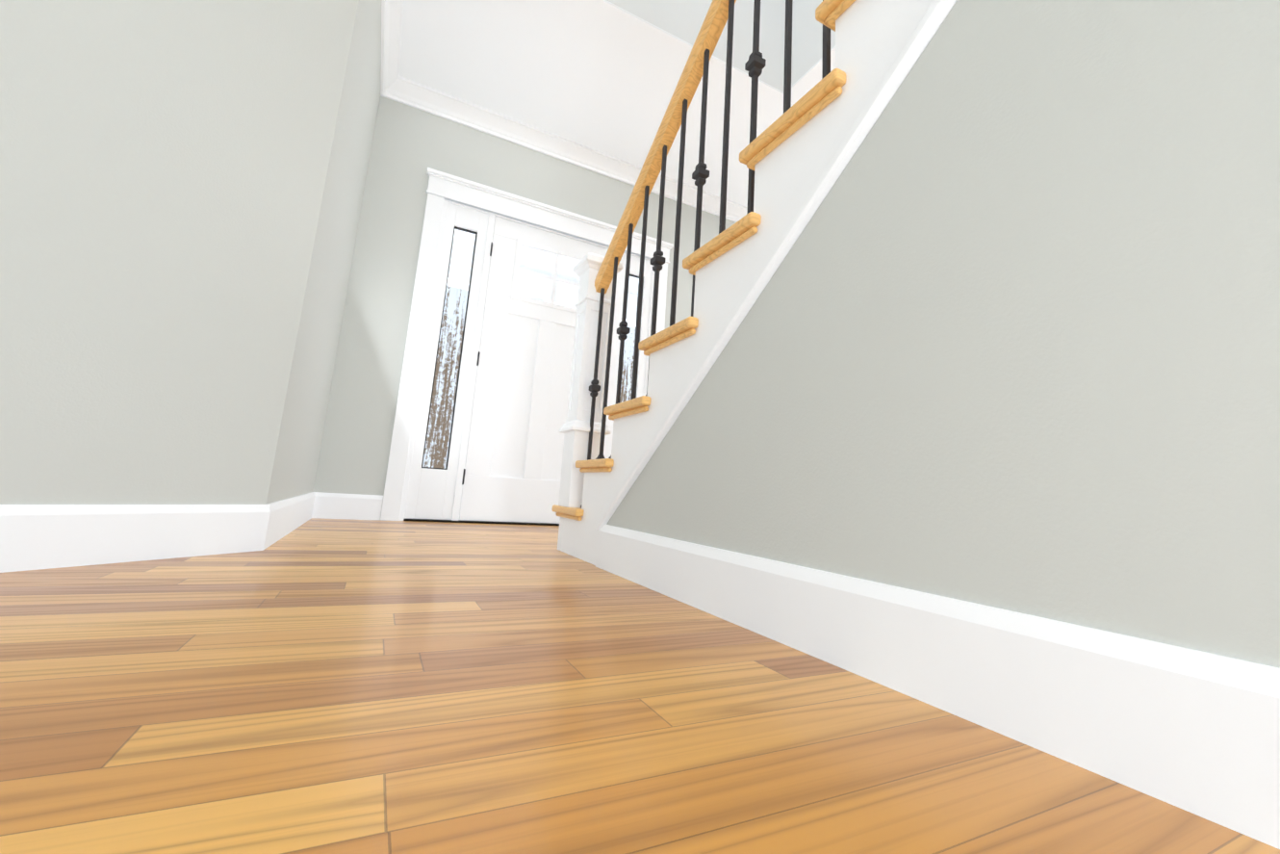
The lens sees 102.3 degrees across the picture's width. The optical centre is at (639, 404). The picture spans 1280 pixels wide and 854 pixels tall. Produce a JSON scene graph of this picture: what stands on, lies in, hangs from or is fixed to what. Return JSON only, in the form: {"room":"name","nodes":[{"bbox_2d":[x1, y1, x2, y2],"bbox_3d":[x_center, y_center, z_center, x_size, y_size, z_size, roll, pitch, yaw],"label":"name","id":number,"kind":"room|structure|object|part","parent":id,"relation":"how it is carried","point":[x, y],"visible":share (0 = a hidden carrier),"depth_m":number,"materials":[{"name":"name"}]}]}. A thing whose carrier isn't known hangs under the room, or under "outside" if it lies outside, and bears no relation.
{"room":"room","nodes":[
{"label":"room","id":0,"kind":"room"},
{"bbox_2d":[0,0,381,504],"bbox_3d":[-1.171,-1.256,-0.262,2.056,2.735,6.492,9,-11,-26],"label":"wall","id":1,"kind":"structure","parent":0,"point":[182,185],"depth_m":1.39,"materials":[{"name":"grey paint"}]},
{"bbox_2d":[380,0,403,96],"bbox_3d":[-1.332,-2.080,2.769,0.088,0.116,0.987,9,-11,-26],"label":"crown molding","id":2,"kind":"structure","parent":1,"relation":"attached to","point":[395,86],"depth_m":2.94,"materials":[{"name":"white paint"}]},
{"bbox_2d":[313,95,735,519],"bbox_3d":[0.234,-0.417,4.107,8.600,2.735,0.160,9,-11,-26],"label":"wall","id":3,"kind":"structure","parent":0,"point":[410,145],"depth_m":3.22,"materials":[{"name":"grey paint"}]},
{"bbox_2d":[380,167,673,525],"bbox_3d":[-0.659,-0.299,3.595,1.830,2.214,0.187,9,-11,-26],"label":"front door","id":4,"kind":"structure","parent":3,"relation":"in","point":[413,489],"depth_m":3.31,"materials":[{"name":"white paint"}]},
{"bbox_2d":[421,226,477,469],"bbox_3d":[-1.217,-0.386,3.312,0.150,1.589,0.020,9,-11,-26],"label":"window frame","id":5,"kind":"structure","parent":4,"relation":"attached to","point":[475,233],"depth_m":3.31,"materials":[{"name":"grey wood"}]},
{"bbox_3d":[-0.669,-0.119,3.560,1.526,1.848,0.176,9,-11,-26],"label":"door hardware","id":6,"kind":"part","parent":4,"relation":"part of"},
{"bbox_3d":[-0.655,-0.310,3.589,1.400,1.591,0.008,9,-11,-26],"label":"door glass","id":7,"kind":"part","parent":4,"relation":"part of","materials":[{"name":"clear glass"}]},
{"bbox_2d":[459,216,607,523],"bbox_3d":[-0.657,-0.224,3.568,0.908,2.032,0.054,9,-11,-26],"label":"door leaf","id":8,"kind":"structure","parent":4,"relation":"attached to","point":[513,464],"depth_m":3.46,"materials":[{"name":"white paint"}]},
{"bbox_2d":[629,274,643,397],"bbox_3d":[-0.093,-0.218,3.864,0.150,1.589,0.020,9,-11,-26],"label":"window frame","id":9,"kind":"structure","parent":4,"relation":"attached to","point":[632,275],"depth_m":3.97,"materials":[{"name":"grey"}]},
{"bbox_2d":[380,77,747,222],"bbox_3d":[1.143,-1.605,4.595,6.214,0.116,0.088,9,-11,-26],"label":"crown molding","id":10,"kind":"structure","parent":3,"relation":"attached to","point":[417,95],"depth_m":3.68,"materials":[{"name":"white paint"}]},
{"bbox_2d":[446,229,639,327],"bbox_3d":[0.067,-0.062,5.254,10.000,3.000,2.100,9,-11,-26],"label":"window glass","id":11,"kind":"object","parent":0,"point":[464,244],"depth_m":5.64,"materials":[{"name":"white"}]},
{"bbox_2d":[398,0,835,206],"bbox_3d":[2.491,-2.072,1.725,7.111,0.012,6.492,9,-11,-26],"label":"ceiling","id":12,"kind":"structure","parent":0,"point":[602,76],"depth_m":3.15,"materials":[{"name":"white paint"}]},
{"bbox_2d":[0,517,1279,853],"bbox_3d":[1.613,0.564,1.004,8.600,0.060,6.652,9,-11,-26],"label":"floor","id":13,"kind":"structure","parent":0,"point":[316,685],"depth_m":0.54,"materials":[{"name":"brown wood"}]},
{"bbox_2d":[551,0,957,564],"bbox_3d":[1.466,-1.580,0.428,1.245,3.945,5.227,9,-11,-26],"label":"staircase","id":14,"kind":"structure","parent":13,"relation":"on","point":[796,157],"depth_m":1.37,"materials":[{"name":"white paint"}]},
{"bbox_2d":[606,0,785,92],"bbox_3d":[0.302,-3.327,3.149,1.707,2.653,0.120,9,-11,-26],"label":"wall","id":15,"kind":"structure","parent":0,"point":[682,19],"depth_m":3.04,"materials":[{"name":"white paint"}]},
{"bbox_2d":[791,0,835,86],"bbox_3d":[2.076,-2.207,0.847,0.267,5.400,5.283,9,-11,-26],"label":"wall","id":16,"kind":"structure","parent":0,"point":[806,55],"depth_m":3.08,"materials":[{"name":"white paint"}]},
{"bbox_2d":[606,0,1279,667],"bbox_3d":[1.108,-1.528,-0.037,0.110,3.640,4.761,9,-11,-26],"label":"wall","id":17,"kind":"structure","parent":0,"point":[1005,335],"depth_m":0.65,"materials":[{"name":"grey paint"}]},
{"bbox_2d":[0,491,1279,848],"bbox_3d":[2.169,0.533,1.203,6.785,0.140,6.492,9,-11,-26],"label":"baseboard","id":18,"kind":"structure","parent":17,"relation":"attached to","point":[1191,730],"depth_m":0.66,"materials":[{"name":"white paint"}]},
{"label":"outside","id":19,"kind":"structure","parent":0,"visible":0},
{"bbox_2d":[422,285,635,468],"bbox_3d":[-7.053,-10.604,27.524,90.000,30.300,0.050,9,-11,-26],"label":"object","id":20,"kind":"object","parent":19,"point":[438,421],"depth_m":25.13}
]}

